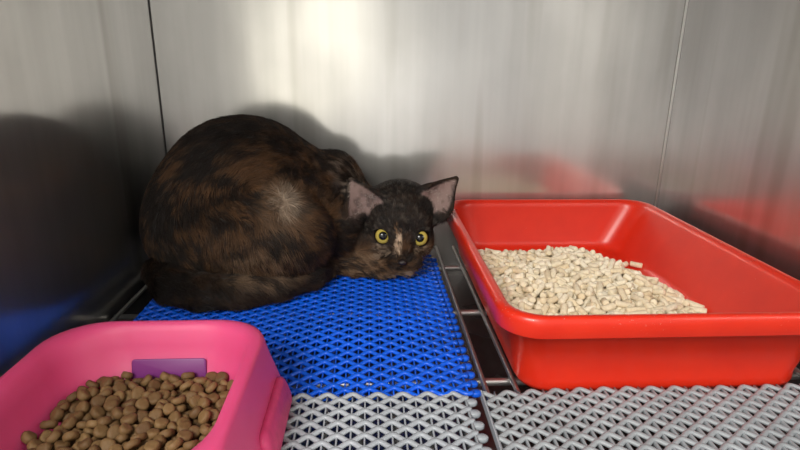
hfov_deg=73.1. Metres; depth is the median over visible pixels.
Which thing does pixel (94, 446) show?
piece
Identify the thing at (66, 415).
piece
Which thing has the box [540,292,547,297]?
litter pellet
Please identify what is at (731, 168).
wall
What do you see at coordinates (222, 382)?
piece
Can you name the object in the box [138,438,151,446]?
piece
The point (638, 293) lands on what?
litter pellet
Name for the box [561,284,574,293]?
litter pellet
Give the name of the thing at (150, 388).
piece
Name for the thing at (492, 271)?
litter pellet
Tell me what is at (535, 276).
litter pellet
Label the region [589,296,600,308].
litter pellet
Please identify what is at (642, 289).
litter pellet
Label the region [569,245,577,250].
litter pellet
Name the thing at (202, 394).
piece
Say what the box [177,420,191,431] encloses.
piece
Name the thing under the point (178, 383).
piece
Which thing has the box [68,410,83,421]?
piece
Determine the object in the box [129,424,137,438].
piece
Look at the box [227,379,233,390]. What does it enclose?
piece
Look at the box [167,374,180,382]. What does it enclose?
piece
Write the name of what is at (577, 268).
litter pellet
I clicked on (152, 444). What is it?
piece
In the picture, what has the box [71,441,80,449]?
piece
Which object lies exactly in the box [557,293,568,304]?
litter pellet
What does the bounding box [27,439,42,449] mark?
piece
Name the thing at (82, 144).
wall
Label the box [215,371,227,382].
piece
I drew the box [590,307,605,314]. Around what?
litter pellet
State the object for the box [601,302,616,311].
litter pellet
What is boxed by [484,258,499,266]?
litter pellet
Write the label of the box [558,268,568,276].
litter pellet
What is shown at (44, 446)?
piece
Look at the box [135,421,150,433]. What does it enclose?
piece
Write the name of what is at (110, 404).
piece
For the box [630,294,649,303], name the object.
litter pellet
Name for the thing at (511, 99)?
wall
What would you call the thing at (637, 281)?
litter pellet
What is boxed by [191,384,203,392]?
piece
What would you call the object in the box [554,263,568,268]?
litter pellet
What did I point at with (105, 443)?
piece
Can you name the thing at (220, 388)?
piece
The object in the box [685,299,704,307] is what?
litter pellet
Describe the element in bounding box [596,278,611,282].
litter pellet
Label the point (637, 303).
litter pellet
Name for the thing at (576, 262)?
litter pellet
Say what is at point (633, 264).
litter pellet
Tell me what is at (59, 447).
piece
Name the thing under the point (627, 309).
litter pellet
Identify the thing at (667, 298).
litter pellet
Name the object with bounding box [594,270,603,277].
litter pellet
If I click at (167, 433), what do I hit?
piece
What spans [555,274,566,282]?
litter pellet
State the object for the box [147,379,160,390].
piece
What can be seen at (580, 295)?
litter pellet
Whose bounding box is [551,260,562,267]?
litter pellet
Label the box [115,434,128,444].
piece
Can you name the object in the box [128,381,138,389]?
piece
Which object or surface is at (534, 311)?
litter pellet
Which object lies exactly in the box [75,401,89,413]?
piece
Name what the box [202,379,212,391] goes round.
piece
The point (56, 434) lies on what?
piece
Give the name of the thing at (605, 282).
litter pellet
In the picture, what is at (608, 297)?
litter pellet
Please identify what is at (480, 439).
mat
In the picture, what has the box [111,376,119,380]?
piece
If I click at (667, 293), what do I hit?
litter pellet
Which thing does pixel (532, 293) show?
litter pellet
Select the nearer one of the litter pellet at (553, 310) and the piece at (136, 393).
the piece at (136, 393)
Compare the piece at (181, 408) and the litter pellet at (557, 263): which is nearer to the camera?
the piece at (181, 408)
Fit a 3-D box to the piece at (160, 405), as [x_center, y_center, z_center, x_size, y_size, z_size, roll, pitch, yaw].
[-0.169,0.129,0.381,0.008,0.008,0.008,13,21,34]
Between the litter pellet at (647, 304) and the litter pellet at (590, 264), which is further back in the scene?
the litter pellet at (590, 264)
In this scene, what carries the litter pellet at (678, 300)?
in the litter
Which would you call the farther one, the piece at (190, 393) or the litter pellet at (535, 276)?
the litter pellet at (535, 276)
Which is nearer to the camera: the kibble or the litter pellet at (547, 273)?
the kibble
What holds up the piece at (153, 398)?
in the bowl
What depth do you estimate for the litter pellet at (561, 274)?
0.63 m
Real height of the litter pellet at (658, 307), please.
0.010 m
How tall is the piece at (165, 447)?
0.009 m
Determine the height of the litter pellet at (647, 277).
0.008 m
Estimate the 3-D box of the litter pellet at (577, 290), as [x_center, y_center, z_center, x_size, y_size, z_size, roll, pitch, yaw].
[0.196,0.071,0.598,0.008,0.009,0.018,2,17,6]
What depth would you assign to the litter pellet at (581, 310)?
0.55 m
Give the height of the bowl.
0.059 m
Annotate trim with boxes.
[148,0,166,154]
[654,0,688,206]
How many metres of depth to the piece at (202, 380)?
0.41 m
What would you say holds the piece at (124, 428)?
in the bowl
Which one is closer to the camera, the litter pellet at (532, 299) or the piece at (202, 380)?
the piece at (202, 380)
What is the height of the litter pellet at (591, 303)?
0.011 m
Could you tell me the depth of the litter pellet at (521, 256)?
0.71 m
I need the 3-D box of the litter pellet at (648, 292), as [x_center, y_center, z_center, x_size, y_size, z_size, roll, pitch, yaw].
[0.270,0.076,0.590,0.012,0.008,0.008,-7,19,-23]
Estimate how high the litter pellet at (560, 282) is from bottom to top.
0.014 m
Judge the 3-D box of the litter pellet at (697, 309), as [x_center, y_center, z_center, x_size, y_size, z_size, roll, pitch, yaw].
[0.318,0.092,0.580,0.021,0.009,0.007,11,20,31]
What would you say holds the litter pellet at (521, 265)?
on the litter
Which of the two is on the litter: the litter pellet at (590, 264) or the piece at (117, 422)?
the litter pellet at (590, 264)
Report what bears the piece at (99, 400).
in the bowl
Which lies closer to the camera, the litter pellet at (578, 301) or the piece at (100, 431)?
the piece at (100, 431)
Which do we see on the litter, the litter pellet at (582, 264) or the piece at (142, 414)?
the litter pellet at (582, 264)
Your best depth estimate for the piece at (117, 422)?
0.37 m
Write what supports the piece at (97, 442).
in the bowl
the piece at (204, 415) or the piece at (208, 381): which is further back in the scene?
the piece at (208, 381)
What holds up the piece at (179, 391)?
in the bowl
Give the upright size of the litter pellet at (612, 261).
0.013 m
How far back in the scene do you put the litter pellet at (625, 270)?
0.65 m
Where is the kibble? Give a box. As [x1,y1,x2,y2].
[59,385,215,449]
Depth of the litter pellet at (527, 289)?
0.59 m
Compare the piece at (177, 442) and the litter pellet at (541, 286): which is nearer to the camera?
the piece at (177, 442)
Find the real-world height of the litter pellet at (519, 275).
0.011 m
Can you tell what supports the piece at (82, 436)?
in the bowl
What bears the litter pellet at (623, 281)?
on the litter
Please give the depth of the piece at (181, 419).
0.37 m
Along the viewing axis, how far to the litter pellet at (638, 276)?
0.64 m
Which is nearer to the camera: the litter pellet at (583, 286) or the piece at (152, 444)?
the piece at (152, 444)
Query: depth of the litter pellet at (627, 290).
0.59 m
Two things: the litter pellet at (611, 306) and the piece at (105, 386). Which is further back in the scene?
the litter pellet at (611, 306)
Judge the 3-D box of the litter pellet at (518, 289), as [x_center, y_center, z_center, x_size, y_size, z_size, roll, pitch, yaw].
[0.133,0.075,0.599,0.007,0.012,0.014,-1,17,-4]
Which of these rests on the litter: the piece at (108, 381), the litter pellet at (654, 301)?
the litter pellet at (654, 301)
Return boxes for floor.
[110,245,799,449]
[152,274,799,449]
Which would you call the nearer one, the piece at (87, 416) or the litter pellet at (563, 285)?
the piece at (87, 416)
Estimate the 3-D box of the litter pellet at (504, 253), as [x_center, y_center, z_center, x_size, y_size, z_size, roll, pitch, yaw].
[0.132,0.040,0.718,0.021,0.015,0.007,14,21,37]
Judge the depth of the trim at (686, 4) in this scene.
0.78 m
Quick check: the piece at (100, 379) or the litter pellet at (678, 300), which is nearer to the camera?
the piece at (100, 379)
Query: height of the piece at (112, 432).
0.010 m
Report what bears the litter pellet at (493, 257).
on the litter
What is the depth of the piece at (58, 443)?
0.35 m
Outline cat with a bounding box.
[138,114,458,313]
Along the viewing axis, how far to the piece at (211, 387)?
0.40 m
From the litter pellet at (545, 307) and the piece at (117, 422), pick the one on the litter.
the litter pellet at (545, 307)
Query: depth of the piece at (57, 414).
0.37 m
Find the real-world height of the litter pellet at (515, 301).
0.012 m
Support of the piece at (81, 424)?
in the bowl
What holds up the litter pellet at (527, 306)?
on the litter
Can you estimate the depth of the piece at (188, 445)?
0.34 m
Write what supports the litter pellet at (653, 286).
on the litter
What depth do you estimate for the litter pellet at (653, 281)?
0.63 m
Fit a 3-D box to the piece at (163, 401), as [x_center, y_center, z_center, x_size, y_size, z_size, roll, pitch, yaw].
[-0.171,0.131,0.389,0.010,0.008,0.010,10,19,28]
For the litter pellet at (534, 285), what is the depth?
0.59 m
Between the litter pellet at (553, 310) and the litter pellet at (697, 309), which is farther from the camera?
the litter pellet at (697, 309)
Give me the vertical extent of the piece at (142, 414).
0.008 m
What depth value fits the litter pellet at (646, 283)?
0.62 m
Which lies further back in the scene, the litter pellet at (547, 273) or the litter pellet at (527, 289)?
the litter pellet at (547, 273)
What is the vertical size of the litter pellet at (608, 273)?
0.013 m
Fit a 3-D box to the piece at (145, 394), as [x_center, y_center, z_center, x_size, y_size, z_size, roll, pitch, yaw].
[-0.187,0.126,0.400,0.008,0.008,0.008,16,23,41]
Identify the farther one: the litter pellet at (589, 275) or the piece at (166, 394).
the litter pellet at (589, 275)
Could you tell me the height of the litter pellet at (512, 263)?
0.010 m
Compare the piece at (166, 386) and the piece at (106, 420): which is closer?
the piece at (106, 420)
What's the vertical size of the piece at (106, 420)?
0.009 m
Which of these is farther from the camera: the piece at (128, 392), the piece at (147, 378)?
the piece at (147, 378)
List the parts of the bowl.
recess panel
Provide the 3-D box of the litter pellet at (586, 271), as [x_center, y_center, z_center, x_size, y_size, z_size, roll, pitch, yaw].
[0.220,0.059,0.650,0.018,0.014,0.008,9,19,26]
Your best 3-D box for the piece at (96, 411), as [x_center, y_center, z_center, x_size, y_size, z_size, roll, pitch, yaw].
[-0.212,0.132,0.379,0.009,0.009,0.010,3,17,9]
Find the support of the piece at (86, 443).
in the bowl
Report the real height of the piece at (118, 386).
0.009 m
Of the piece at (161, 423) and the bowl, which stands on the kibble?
the piece at (161, 423)
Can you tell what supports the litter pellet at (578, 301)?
in the litter
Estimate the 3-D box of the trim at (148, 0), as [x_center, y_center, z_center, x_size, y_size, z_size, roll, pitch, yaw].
[-0.331,-0.212,0.733,0.001,0.610,0.001,0,17,-3]
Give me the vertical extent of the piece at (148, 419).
0.009 m
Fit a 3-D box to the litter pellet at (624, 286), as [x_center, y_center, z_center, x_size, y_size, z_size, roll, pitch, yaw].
[0.252,0.071,0.612,0.014,0.009,0.008,-6,18,-21]
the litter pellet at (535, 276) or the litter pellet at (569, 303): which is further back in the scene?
the litter pellet at (535, 276)
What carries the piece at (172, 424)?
in the bowl
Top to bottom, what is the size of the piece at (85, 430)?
0.009 m
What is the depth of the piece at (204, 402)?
0.38 m
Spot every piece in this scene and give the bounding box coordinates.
[21,430,36,444]
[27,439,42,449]
[36,442,52,449]
[39,420,57,428]
[39,430,51,442]
[45,429,61,443]
[50,408,63,421]
[53,425,62,430]
[53,440,69,449]
[54,401,69,410]
[56,446,73,449]
[57,429,68,440]
[61,416,76,429]
[62,430,79,441]
[63,413,71,420]
[66,391,76,402]
[68,403,78,412]
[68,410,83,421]
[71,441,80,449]
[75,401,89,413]
[75,433,90,441]
[76,421,86,428]
[77,386,87,398]
[77,389,90,400]
[78,437,92,449]
[80,412,92,420]
[82,427,93,437]
[85,380,98,387]
[86,420,97,427]
[87,386,98,400]
[88,444,99,449]
[90,395,105,406]
[90,405,105,418]
[91,440,100,445]
[93,424,108,438]
[96,376,105,385]
[97,388,111,397]
[97,416,111,425]
[99,438,116,449]
[100,377,112,387]
[100,385,112,393]
[103,399,118,412]
[105,395,120,404]
[107,424,119,439]
[108,420,120,427]
[108,444,122,449]
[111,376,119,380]
[111,378,124,386]
[112,382,127,393]
[112,407,123,419]
[113,390,124,402]
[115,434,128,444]
[118,423,132,434]
[120,413,137,424]
[121,371,132,378]
[121,399,136,407]
[122,390,131,402]
[123,405,135,415]
[123,438,140,449]
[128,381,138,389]
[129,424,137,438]
[130,432,146,440]
[131,386,145,399]
[132,378,142,385]
[135,397,148,410]
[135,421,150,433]
[137,411,148,423]
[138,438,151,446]
[140,374,152,386]
[141,390,152,397]
[141,417,154,427]
[144,440,160,449]
[145,387,156,391]
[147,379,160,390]
[147,392,161,405]
[147,428,159,439]
[148,408,162,420]
[153,435,165,448]
[154,417,168,429]
[155,402,164,408]
[157,399,168,403]
[158,389,170,399]
[158,428,174,438]
[160,371,169,380]
[160,383,174,391]
[162,403,174,415]
[163,440,178,449]
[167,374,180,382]
[167,421,177,432]
[167,437,183,449]
[168,411,181,422]
[170,390,177,396]
[171,380,183,389]
[171,396,185,404]
[174,404,185,412]
[175,389,183,397]
[176,417,191,424]
[176,429,192,442]
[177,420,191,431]
[180,380,193,391]
[181,372,194,379]
[183,440,199,449]
[185,390,197,403]
[188,395,201,407]
[189,406,202,418]
[189,425,200,438]
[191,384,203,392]
[193,376,207,384]
[197,397,209,408]
[198,391,207,396]
[198,409,210,424]
[199,424,209,436]
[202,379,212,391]
[205,371,216,381]
[205,381,217,393]
[206,393,219,403]
[209,409,219,420]
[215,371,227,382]
[215,398,225,408]
[216,385,226,392]
[218,390,228,398]
[219,379,227,384]
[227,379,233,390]
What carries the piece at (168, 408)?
on the kibble
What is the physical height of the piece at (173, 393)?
0.009 m
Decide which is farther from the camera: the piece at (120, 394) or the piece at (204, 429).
the piece at (120, 394)
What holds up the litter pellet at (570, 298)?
on the litter
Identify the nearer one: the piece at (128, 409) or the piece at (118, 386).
the piece at (128, 409)
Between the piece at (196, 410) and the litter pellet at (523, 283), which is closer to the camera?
the piece at (196, 410)
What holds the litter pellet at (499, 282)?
on the litter
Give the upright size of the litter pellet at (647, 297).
0.014 m
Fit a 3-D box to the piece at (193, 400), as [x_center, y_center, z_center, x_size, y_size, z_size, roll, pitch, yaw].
[-0.148,0.128,0.390,0.009,0.009,0.009,-13,22,-38]
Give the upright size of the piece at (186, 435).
0.006 m
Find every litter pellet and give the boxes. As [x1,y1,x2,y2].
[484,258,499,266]
[489,268,499,275]
[491,255,505,262]
[496,251,506,255]
[496,279,502,285]
[497,265,508,273]
[501,281,517,287]
[507,284,516,291]
[508,290,524,297]
[510,261,518,266]
[510,297,519,304]
[511,267,526,274]
[512,278,525,283]
[514,272,524,277]
[516,262,525,268]
[516,286,523,293]
[517,253,530,261]
[518,301,524,308]
[519,278,528,285]
[520,281,528,286]
[522,286,533,292]
[524,292,535,297]
[525,303,532,309]
[525,309,542,314]
[526,254,535,260]
[526,273,540,278]
[526,294,535,302]
[529,283,537,289]
[532,277,547,282]
[533,282,545,296]
[533,304,541,308]
[534,268,539,274]
[535,297,546,303]
[536,257,549,261]
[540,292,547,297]
[541,304,549,314]
[544,250,551,255]
[544,269,551,279]
[544,282,553,289]
[546,290,554,297]
[546,295,558,304]
[547,277,557,282]
[547,307,557,313]
[549,303,559,312]
[551,253,567,259]
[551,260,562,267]
[551,268,556,276]
[553,287,567,293]
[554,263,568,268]
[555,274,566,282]
[557,272,564,276]
[557,279,571,287]
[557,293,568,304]
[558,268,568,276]
[560,303,567,314]
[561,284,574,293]
[566,301,572,307]
[568,294,579,306]
[568,312,578,314]
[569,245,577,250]
[569,271,587,278]
[570,273,579,283]
[572,260,579,264]
[573,283,581,295]
[574,266,581,271]
[575,298,583,304]
[576,293,584,299]
[577,307,587,314]
[578,269,589,273]
[579,261,588,268]
[580,284,587,289]
[581,273,592,279]
[582,277,590,283]
[583,252,596,260]
[583,304,595,312]
[584,267,598,270]
[585,290,595,296]
[585,302,596,306]
[588,262,598,267]
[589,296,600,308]
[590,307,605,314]
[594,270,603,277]
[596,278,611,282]
[596,281,602,292]
[596,291,607,298]
[599,295,620,301]
[600,297,608,304]
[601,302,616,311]
[603,280,609,287]
[605,271,612,276]
[608,258,615,268]
[608,288,617,294]
[609,272,620,280]
[611,268,623,273]
[612,310,623,313]
[613,279,625,284]
[613,299,634,307]
[616,284,627,289]
[617,288,627,300]
[621,261,628,266]
[623,269,634,274]
[624,288,630,294]
[624,310,646,313]
[625,282,634,287]
[625,306,646,311]
[630,261,642,267]
[630,291,643,296]
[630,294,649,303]
[633,274,648,281]
[633,301,642,306]
[634,278,643,285]
[640,287,652,292]
[643,276,657,282]
[643,290,651,297]
[643,302,652,308]
[644,281,655,286]
[644,295,654,300]
[647,306,666,313]
[648,279,656,284]
[650,299,657,304]
[650,308,664,313]
[651,285,662,288]
[652,289,665,294]
[656,301,664,305]
[658,294,675,302]
[659,298,669,305]
[665,292,676,296]
[665,303,677,313]
[666,287,678,296]
[668,296,682,303]
[682,300,689,306]
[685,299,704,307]
[688,306,706,312]
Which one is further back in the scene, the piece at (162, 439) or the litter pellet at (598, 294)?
the litter pellet at (598, 294)
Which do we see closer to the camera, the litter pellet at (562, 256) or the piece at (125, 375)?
the piece at (125, 375)
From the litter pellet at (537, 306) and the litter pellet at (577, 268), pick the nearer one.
the litter pellet at (537, 306)
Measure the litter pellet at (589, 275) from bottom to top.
0.012 m
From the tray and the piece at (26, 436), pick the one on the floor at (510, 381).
the tray
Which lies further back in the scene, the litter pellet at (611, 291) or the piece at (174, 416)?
the litter pellet at (611, 291)
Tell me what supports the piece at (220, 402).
in the bowl
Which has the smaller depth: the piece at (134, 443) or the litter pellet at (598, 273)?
the piece at (134, 443)
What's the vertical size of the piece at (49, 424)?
0.009 m
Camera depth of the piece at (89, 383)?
0.41 m
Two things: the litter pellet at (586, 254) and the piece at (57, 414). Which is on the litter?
the litter pellet at (586, 254)
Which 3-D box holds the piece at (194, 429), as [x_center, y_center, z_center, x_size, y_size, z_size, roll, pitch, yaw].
[-0.138,0.139,0.362,0.008,0.008,0.008,-10,20,-32]
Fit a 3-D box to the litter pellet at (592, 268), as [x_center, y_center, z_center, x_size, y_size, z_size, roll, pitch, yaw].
[0.235,0.055,0.662,0.018,0.008,0.008,1,17,1]
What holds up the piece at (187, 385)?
on the piece
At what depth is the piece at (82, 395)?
0.39 m
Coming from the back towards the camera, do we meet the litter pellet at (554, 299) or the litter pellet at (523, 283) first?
the litter pellet at (523, 283)
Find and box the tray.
[447,199,799,390]
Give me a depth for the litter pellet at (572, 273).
0.64 m
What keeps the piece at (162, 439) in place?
on the kibble
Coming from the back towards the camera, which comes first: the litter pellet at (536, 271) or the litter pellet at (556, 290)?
the litter pellet at (536, 271)
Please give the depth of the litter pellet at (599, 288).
0.60 m
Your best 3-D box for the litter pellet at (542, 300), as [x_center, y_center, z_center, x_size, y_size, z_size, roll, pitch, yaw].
[0.149,0.081,0.572,0.008,0.013,0.016,-2,17,-9]
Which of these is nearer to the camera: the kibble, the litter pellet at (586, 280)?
the kibble
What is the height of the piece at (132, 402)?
0.008 m
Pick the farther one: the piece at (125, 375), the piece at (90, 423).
the piece at (125, 375)
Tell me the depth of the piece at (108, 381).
0.41 m
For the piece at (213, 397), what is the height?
0.006 m
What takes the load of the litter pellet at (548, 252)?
on the litter
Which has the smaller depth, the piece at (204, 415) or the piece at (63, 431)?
the piece at (63, 431)
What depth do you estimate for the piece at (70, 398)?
0.39 m
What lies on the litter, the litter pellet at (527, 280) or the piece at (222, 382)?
the litter pellet at (527, 280)
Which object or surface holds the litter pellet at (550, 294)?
on the litter
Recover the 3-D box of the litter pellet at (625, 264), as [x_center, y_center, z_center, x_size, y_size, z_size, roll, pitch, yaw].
[0.303,0.053,0.729,0.011,0.007,0.007,-12,21,-35]
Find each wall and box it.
[0,0,165,376]
[149,0,685,275]
[657,0,799,391]
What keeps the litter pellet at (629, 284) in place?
on the litter
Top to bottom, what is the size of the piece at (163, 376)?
0.009 m
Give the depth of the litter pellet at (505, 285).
0.61 m
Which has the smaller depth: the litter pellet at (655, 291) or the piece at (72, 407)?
the piece at (72, 407)
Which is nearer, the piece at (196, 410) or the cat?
the piece at (196, 410)
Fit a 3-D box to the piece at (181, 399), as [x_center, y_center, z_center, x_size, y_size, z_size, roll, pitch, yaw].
[-0.160,0.127,0.389,0.010,0.007,0.010,-12,21,-36]
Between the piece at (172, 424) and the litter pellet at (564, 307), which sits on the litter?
the litter pellet at (564, 307)
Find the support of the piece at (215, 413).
on the kibble
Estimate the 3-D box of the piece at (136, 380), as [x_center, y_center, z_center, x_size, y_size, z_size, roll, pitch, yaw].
[-0.205,0.123,0.424,0.009,0.009,0.009,0,17,-3]
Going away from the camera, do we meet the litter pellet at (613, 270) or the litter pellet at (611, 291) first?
the litter pellet at (611, 291)
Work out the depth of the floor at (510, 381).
0.52 m
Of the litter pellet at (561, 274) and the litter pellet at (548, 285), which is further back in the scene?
the litter pellet at (561, 274)
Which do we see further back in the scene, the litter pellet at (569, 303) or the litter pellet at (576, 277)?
the litter pellet at (576, 277)
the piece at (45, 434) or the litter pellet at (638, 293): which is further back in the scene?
the litter pellet at (638, 293)
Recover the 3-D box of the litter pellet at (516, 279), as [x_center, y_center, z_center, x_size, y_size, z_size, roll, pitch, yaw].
[0.138,0.065,0.626,0.018,0.010,0.007,3,17,9]
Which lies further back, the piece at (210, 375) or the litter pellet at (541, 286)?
the litter pellet at (541, 286)
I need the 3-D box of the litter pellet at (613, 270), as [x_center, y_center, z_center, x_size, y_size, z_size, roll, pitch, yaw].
[0.264,0.056,0.658,0.015,0.010,0.007,14,22,37]
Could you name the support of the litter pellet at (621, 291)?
on the litter
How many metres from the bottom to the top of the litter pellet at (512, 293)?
0.015 m
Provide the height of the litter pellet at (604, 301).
0.012 m
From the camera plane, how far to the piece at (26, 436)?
0.35 m
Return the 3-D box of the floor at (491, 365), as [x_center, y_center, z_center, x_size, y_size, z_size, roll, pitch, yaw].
[0.047,0.178,0.520,0.736,0.004,0.684,0,17,-3]
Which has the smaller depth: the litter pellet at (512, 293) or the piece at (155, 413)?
the piece at (155, 413)
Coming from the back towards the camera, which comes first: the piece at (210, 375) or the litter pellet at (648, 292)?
the litter pellet at (648, 292)
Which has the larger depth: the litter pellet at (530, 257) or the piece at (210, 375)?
the litter pellet at (530, 257)
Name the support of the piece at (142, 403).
in the bowl
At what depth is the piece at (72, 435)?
0.35 m
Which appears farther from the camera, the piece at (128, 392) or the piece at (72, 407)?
the piece at (128, 392)
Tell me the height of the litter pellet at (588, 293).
0.014 m
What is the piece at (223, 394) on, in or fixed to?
in the bowl
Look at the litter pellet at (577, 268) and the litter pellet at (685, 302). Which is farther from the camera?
the litter pellet at (577, 268)
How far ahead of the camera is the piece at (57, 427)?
0.36 m
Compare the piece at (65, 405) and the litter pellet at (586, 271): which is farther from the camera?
the litter pellet at (586, 271)
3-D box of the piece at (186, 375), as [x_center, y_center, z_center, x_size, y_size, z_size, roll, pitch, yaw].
[-0.168,0.120,0.427,0.010,0.009,0.010,-7,18,-23]
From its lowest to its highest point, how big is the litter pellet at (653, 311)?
0.008 m
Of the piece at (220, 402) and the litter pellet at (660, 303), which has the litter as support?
the litter pellet at (660, 303)
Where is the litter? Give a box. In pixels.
[478,245,701,314]
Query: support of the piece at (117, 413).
on the piece
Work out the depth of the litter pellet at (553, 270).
0.64 m
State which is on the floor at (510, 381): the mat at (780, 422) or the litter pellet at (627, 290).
the mat at (780, 422)
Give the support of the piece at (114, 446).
on the piece
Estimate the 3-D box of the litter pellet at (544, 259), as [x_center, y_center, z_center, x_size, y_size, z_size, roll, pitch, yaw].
[0.183,0.046,0.693,0.018,0.008,0.007,5,17,14]
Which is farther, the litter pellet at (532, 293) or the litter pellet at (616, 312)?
the litter pellet at (532, 293)
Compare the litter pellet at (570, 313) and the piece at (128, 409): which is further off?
the litter pellet at (570, 313)
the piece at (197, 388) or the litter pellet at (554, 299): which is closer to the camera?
the piece at (197, 388)
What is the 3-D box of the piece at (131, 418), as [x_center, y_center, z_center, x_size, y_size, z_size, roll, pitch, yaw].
[-0.185,0.133,0.368,0.010,0.006,0.010,2,17,3]
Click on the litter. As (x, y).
(603, 265)
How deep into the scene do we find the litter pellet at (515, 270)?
0.64 m
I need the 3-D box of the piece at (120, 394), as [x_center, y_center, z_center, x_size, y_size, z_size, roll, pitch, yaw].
[-0.208,0.127,0.399,0.010,0.008,0.009,8,18,22]
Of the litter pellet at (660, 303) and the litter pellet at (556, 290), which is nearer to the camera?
the litter pellet at (660, 303)
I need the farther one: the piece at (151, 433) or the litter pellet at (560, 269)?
the litter pellet at (560, 269)
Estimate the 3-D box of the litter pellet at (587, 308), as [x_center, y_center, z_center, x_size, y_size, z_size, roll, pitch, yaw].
[0.198,0.087,0.561,0.013,0.011,0.007,1,17,1]
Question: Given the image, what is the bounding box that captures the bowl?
[0,320,291,449]
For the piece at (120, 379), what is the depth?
0.42 m
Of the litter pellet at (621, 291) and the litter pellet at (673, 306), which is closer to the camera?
the litter pellet at (673, 306)
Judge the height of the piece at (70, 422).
0.009 m
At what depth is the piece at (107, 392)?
0.40 m
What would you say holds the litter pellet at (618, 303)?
on the litter
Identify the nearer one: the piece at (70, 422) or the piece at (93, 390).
the piece at (70, 422)
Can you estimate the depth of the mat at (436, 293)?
0.54 m
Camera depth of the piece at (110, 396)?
0.39 m
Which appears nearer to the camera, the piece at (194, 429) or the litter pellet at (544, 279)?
the piece at (194, 429)
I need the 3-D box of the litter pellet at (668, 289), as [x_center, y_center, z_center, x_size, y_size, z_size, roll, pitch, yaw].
[0.307,0.077,0.609,0.014,0.012,0.008,9,19,25]
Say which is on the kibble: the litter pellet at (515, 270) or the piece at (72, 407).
the piece at (72, 407)
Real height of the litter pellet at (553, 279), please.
0.010 m
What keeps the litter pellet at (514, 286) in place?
on the litter
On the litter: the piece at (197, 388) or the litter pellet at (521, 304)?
the litter pellet at (521, 304)
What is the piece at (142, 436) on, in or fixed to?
on the piece at (147, 439)
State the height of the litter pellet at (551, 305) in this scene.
0.010 m
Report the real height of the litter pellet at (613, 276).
0.010 m
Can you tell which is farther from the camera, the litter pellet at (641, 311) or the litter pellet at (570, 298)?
the litter pellet at (570, 298)
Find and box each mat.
[133,254,480,402]
[281,391,491,449]
[480,383,799,449]
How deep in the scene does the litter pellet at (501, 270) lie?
0.65 m
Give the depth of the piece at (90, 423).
0.36 m
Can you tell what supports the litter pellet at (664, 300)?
on the litter

